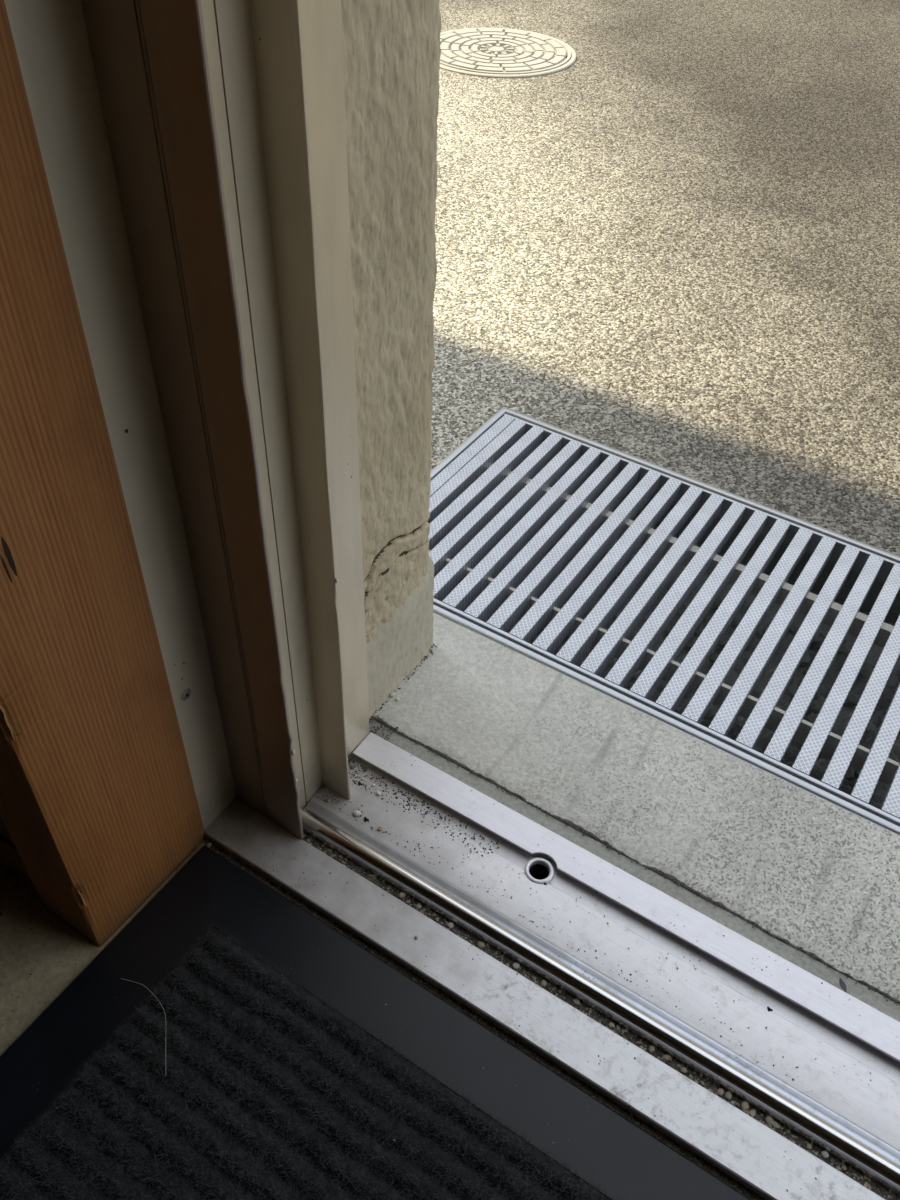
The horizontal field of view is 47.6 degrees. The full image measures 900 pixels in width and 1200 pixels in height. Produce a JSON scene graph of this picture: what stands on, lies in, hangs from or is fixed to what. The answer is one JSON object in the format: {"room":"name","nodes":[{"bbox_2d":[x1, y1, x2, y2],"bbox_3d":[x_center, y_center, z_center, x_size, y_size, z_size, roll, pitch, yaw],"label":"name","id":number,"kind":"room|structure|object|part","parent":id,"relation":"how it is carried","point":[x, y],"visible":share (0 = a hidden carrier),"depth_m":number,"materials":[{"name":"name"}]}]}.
{"room":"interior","nodes":[
{"label":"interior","id":0,"kind":"room"},
{"bbox_2d":[0,745,758,1199],"bbox_3d":[-0.292,1.489,-0.415,5.000,0.070,3.476,25,48,22],"label":"floor","id":1,"kind":"structure","parent":0,"point":[16,1014],"depth_m":0.80,"materials":[{"name":"concrete"}]},
{"bbox_2d":[0,882,75,1003],"bbox_3d":[-0.375,0.296,0.773,0.145,0.002,0.166,25,48,22],"label":"grit","id":2,"kind":"object","parent":1,"relation":"on","point":[5,882],"visible":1,"depth_m":0.81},
{"bbox_2d":[0,0,204,946],"bbox_3d":[-0.231,-0.679,-0.018,0.064,2.510,0.121,25,48,22],"label":"wooden pillar","id":3,"kind":"structure","parent":1,"relation":"on","point":[99,807],"depth_m":0.62,"materials":[{"name":"brown wood"}]},
{"bbox_3d":[0.667,0.582,0.586,2.060,0.050,0.167,25,48,22],"label":"sub sill","id":4,"kind":"part","parent":1,"relation":"part of","materials":[{"name":"metal"}]},
{"bbox_2d":[0,845,750,1199],"bbox_3d":[-0.007,0.608,0.447,0.968,0.024,0.752,25,48,22],"label":"doormat","id":5,"kind":"object","parent":1,"relation":"on","point":[288,1060],"visible":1,"depth_m":0.72,"materials":[{"name":"black rubber"}]},
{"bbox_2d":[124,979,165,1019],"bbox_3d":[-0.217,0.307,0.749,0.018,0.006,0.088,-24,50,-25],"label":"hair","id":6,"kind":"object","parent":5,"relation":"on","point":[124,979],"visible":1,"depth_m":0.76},
{"bbox_2d":[209,843,763,1199],"bbox_3d":[0.010,0.311,0.774,0.520,0.004,0.011,25,48,22],"label":"grit","id":7,"kind":"object","parent":1,"relation":"on","point":[694,1158],"visible":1,"depth_m":0.76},
{"bbox_2d":[204,732,899,1199],"bbox_3d":[0.668,0.552,0.555,2.059,0.036,0.165,25,48,22],"label":"door sill","id":8,"kind":"structure","parent":1,"relation":"on","point":[845,1101],"depth_m":0.79,"materials":[{"name":"metal"}]},
{"bbox_2d":[353,810,360,816],"bbox_3d":[-0.081,0.185,0.884,0.007,0.004,0.006,6,44,4],"label":"pebble","id":9,"kind":"object","parent":8,"relation":"on","point":[356,813],"visible":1,"depth_m":0.88,"materials":[{"name":"grey stone"}]},
{"bbox_2d":[398,892,405,897],"bbox_3d":[-0.039,0.242,0.839,0.006,0.005,0.005,-14,46,-16],"label":"pebble","id":10,"kind":"object","parent":8,"relation":"on","point":[402,894],"visible":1,"depth_m":0.84,"materials":[{"name":"grey stone"}]},
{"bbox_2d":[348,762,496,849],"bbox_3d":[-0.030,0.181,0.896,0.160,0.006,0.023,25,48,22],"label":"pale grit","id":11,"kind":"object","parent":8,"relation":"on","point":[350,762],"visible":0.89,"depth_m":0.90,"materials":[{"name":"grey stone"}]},
{"bbox_2d":[348,759,500,855],"bbox_3d":[-0.029,0.182,0.896,0.162,0.007,0.024,25,48,22],"label":"grit","id":12,"kind":"object","parent":8,"relation":"on","point":[353,762],"visible":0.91,"depth_m":0.90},
{"bbox_2d":[477,941,484,947],"bbox_3d":[0.025,0.273,0.809,0.006,0.005,0.004,2,44,-1],"label":"pebble","id":13,"kind":"object","parent":8,"relation":"on","point":[480,944],"visible":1,"depth_m":0.81,"materials":[{"name":"beige stone"}]},
{"bbox_2d":[513,962,519,968],"bbox_3d":[0.052,0.286,0.798,0.006,0.004,0.005,-7,45,-10],"label":"pebble","id":14,"kind":"object","parent":8,"relation":"on","point":[516,965],"visible":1,"depth_m":0.80,"materials":[{"name":"beige stone"}]},
{"bbox_2d":[221,817,816,1191],"bbox_3d":[0.034,0.294,0.778,0.531,0.002,0.038,25,48,22],"label":"grit","id":15,"kind":"object","parent":8,"relation":"on","point":[249,817],"visible":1,"depth_m":0.83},
{"bbox_2d":[541,980,546,986],"bbox_3d":[0.072,0.296,0.788,0.004,0.004,0.005,-28,52,-28],"label":"pebble","id":16,"kind":"object","parent":8,"relation":"on","point":[543,983],"visible":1,"depth_m":0.79,"materials":[{"name":"beige stone"}]},
{"bbox_2d":[316,776,816,1079],"bbox_3d":[0.079,0.249,0.826,0.448,0.002,0.041,25,48,22],"label":"grit","id":17,"kind":"object","parent":8,"relation":"on","point":[349,776],"visible":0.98,"depth_m":0.84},
{"bbox_2d":[573,999,579,1004],"bbox_3d":[0.097,0.307,0.778,0.004,0.004,0.005,-17,47,-19],"label":"pebble","id":18,"kind":"object","parent":8,"relation":"on","point":[576,1001],"visible":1,"depth_m":0.78,"materials":[{"name":"beige stone"}]},
{"bbox_2d":[302,834,897,1199],"bbox_3d":[0.091,0.306,0.780,0.531,0.003,0.014,25,48,22],"label":"grit","id":19,"kind":"object","parent":8,"relation":"on","point":[568,996],"visible":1,"depth_m":0.77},
{"bbox_2d":[359,720,899,1021],"bbox_3d":[0.999,0.637,0.497,2.594,0.011,0.036,25,48,22],"label":"threshold lip","id":20,"kind":"object","parent":8,"relation":"attached to","point":[800,959],"visible":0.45,"depth_m":0.87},
{"bbox_2d":[380,721,899,1005],"bbox_3d":[0.158,0.223,0.882,0.539,0.002,0.011,25,48,22],"label":"grit","id":21,"kind":"object","parent":20,"relation":"on","point":[609,845],"visible":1,"depth_m":0.89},
{"bbox_2d":[839,978,846,991],"bbox_3d":[0.308,0.302,0.801,0.004,0.002,0.012,-5,44,-8],"label":"dry leaf","id":22,"kind":"object","parent":20,"relation":"on","point":[841,982],"visible":1,"depth_m":0.80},
{"bbox_2d":[649,1045,654,1052],"bbox_3d":[0.149,0.332,0.754,0.004,0.004,0.005,9,44,7],"label":"pebble","id":23,"kind":"object","parent":8,"relation":"on","point":[651,1048],"visible":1,"depth_m":0.75,"materials":[{"name":"beige stone"}]},
{"bbox_2d":[663,1054,670,1060],"bbox_3d":[0.159,0.336,0.750,0.006,0.004,0.005,23,47,20],"label":"pebble","id":24,"kind":"object","parent":8,"relation":"on","point":[667,1057],"visible":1,"depth_m":0.75,"materials":[{"name":"beige stone"}]},
{"bbox_2d":[680,1067,686,1072],"bbox_3d":[0.171,0.343,0.744,0.005,0.004,0.004,13,45,10],"label":"pebble","id":25,"kind":"object","parent":8,"relation":"on","point":[683,1069],"visible":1,"depth_m":0.74,"materials":[{"name":"beige stone"}]},
{"bbox_2d":[717,1088,723,1095],"bbox_3d":[0.194,0.353,0.733,0.006,0.005,0.004,-30,53,-29],"label":"pebble","id":26,"kind":"object","parent":8,"relation":"on","point":[720,1091],"visible":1,"depth_m":0.73,"materials":[{"name":"grey stone"}]},
{"bbox_2d":[725,1090,731,1099],"bbox_3d":[0.200,0.355,0.732,0.005,0.004,0.006,26,48,22],"label":"pebble","id":27,"kind":"object","parent":8,"relation":"on","point":[728,1094],"visible":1,"depth_m":0.73,"materials":[{"name":"grey stone"}]},
{"bbox_2d":[741,1100,748,1109],"bbox_3d":[0.210,0.360,0.727,0.005,0.005,0.007,12,45,10],"label":"pebble","id":28,"kind":"object","parent":8,"relation":"on","point":[744,1104],"visible":1,"depth_m":0.73,"materials":[{"name":"grey stone"}]},
{"bbox_2d":[749,1109,755,1116],"bbox_3d":[0.215,0.364,0.724,0.005,0.003,0.005,-22,49,-24],"label":"pebble","id":29,"kind":"object","parent":8,"relation":"on","point":[752,1112],"visible":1,"depth_m":0.72,"materials":[{"name":"grey stone"}]},
{"bbox_2d":[766,1115,772,1124],"bbox_3d":[0.226,0.367,0.721,0.005,0.004,0.007,-7,45,-10],"label":"pebble","id":30,"kind":"object","parent":8,"relation":"on","point":[769,1119],"visible":1,"depth_m":0.72,"materials":[{"name":"grey stone"}]},
{"bbox_2d":[772,1121,779,1127],"bbox_3d":[0.229,0.370,0.719,0.005,0.004,0.006,-17,47,-19],"label":"pebble","id":31,"kind":"object","parent":8,"relation":"on","point":[775,1124],"visible":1,"depth_m":0.72,"materials":[{"name":"grey stone"}]},
{"bbox_2d":[821,1151,828,1157],"bbox_3d":[0.259,0.383,0.706,0.005,0.004,0.005,14,45,12],"label":"pebble","id":32,"kind":"object","parent":8,"relation":"on","point":[825,1154],"visible":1,"depth_m":0.70,"materials":[{"name":"grey stone"}]},
{"bbox_2d":[341,0,440,744],"bbox_3d":[-3.561,-4.040,0.297,8.611,7.100,0.147,25,48,22],"label":"wall","id":33,"kind":"structure","parent":0,"point":[392,50],"depth_m":0.74,"materials":[{"name":"beige paint"}]},
{"bbox_3d":[-3.660,-3.924,0.172,8.630,7.100,0.257,25,48,22],"label":"wall","id":34,"kind":"structure","parent":0,"visible":0},
{"bbox_2d":[4,0,368,839],"bbox_3d":[-0.113,-0.595,0.186,0.120,2.108,0.163,25,48,22],"label":"door frame","id":35,"kind":"structure","parent":34,"relation":"attached to","point":[194,152],"depth_m":0.58,"materials":[{"name":"beige metal"}]},
{"bbox_3d":[-0.181,-0.580,0.163,0.036,2.100,0.044,25,48,22],"label":"plate","id":36,"kind":"part","parent":35,"relation":"part of","materials":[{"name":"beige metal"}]},
{"label":"outside","id":37,"kind":"structure","parent":0,"visible":0},
{"bbox_2d":[431,0,899,555],"bbox_3d":[8.320,-8.171,9.977,40.000,0.001,29.345,25,48,22],"label":"ground","id":38,"kind":"structure","parent":37,"point":[675,246],"depth_m":1.77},
{"bbox_2d":[440,27,575,77],"bbox_3d":[0.116,-1.350,2.513,0.391,0.012,0.391,25,48,22],"label":"manhole cover","id":39,"kind":"object","parent":38,"relation":"on","point":[488,52],"visible":0.94,"depth_m":2.49,"materials":[{"name":"metal"}]},
{"bbox_2d":[467,475,899,801],"bbox_3d":[0.339,0.071,1.139,0.893,0.070,0.384,25,48,22],"label":"trench","id":40,"kind":"object","parent":38,"relation":"in","point":[893,614],"depth_m":1.21,"materials":[{"name":"concrete"}]},
{"bbox_2d":[427,407,899,835],"bbox_3d":[0.341,0.038,1.108,0.892,0.042,0.382,25,48,22],"label":"drain grating","id":41,"kind":"object","parent":40,"relation":"on","point":[498,488],"visible":0.81,"depth_m":1.13,"materials":[{"name":"metal"}]},
{"bbox_3d":[-0.029,-0.140,1.270,0.010,0.032,0.382,25,48,22],"label":"frame rail","id":42,"kind":"part","parent":41,"relation":"part of","materials":[{"name":"metal"}]},
{"bbox_3d":[0.239,0.141,0.989,0.892,0.032,0.010,25,48,22],"label":"frame rail","id":43,"kind":"part","parent":41,"relation":"part of","materials":[{"name":"metal"}]},
{"bbox_3d":[0.443,-0.072,1.219,0.892,0.032,0.010,25,48,22],"label":"frame rail","id":44,"kind":"part","parent":41,"relation":"part of","materials":[{"name":"metal"}]},
{"bbox_2d":[463,524,899,818],"bbox_3d":[0.280,0.078,1.136,0.737,0.050,0.327,25,48,22],"label":"pit","id":45,"kind":"object","parent":40,"relation":"in","point":[851,773],"visible":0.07,"depth_m":1.13,"materials":[{"name":"black"}]},
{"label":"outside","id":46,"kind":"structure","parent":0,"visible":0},
{"bbox_2d":[372,612,899,1004],"bbox_3d":[-2.559,-1.104,2.179,11.200,0.050,0.153,25,48,22],"label":"apron","id":47,"kind":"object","parent":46,"point":[822,878],"visible":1,"depth_m":0.93,"materials":[{"name":"concrete"}]},
{"bbox_2d":[365,644,436,740],"bbox_3d":[-0.040,0.092,1.008,0.036,0.004,0.139,25,48,22],"label":"grit","id":48,"kind":"object","parent":47,"relation":"on","point":[372,718],"visible":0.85,"depth_m":0.98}
]}

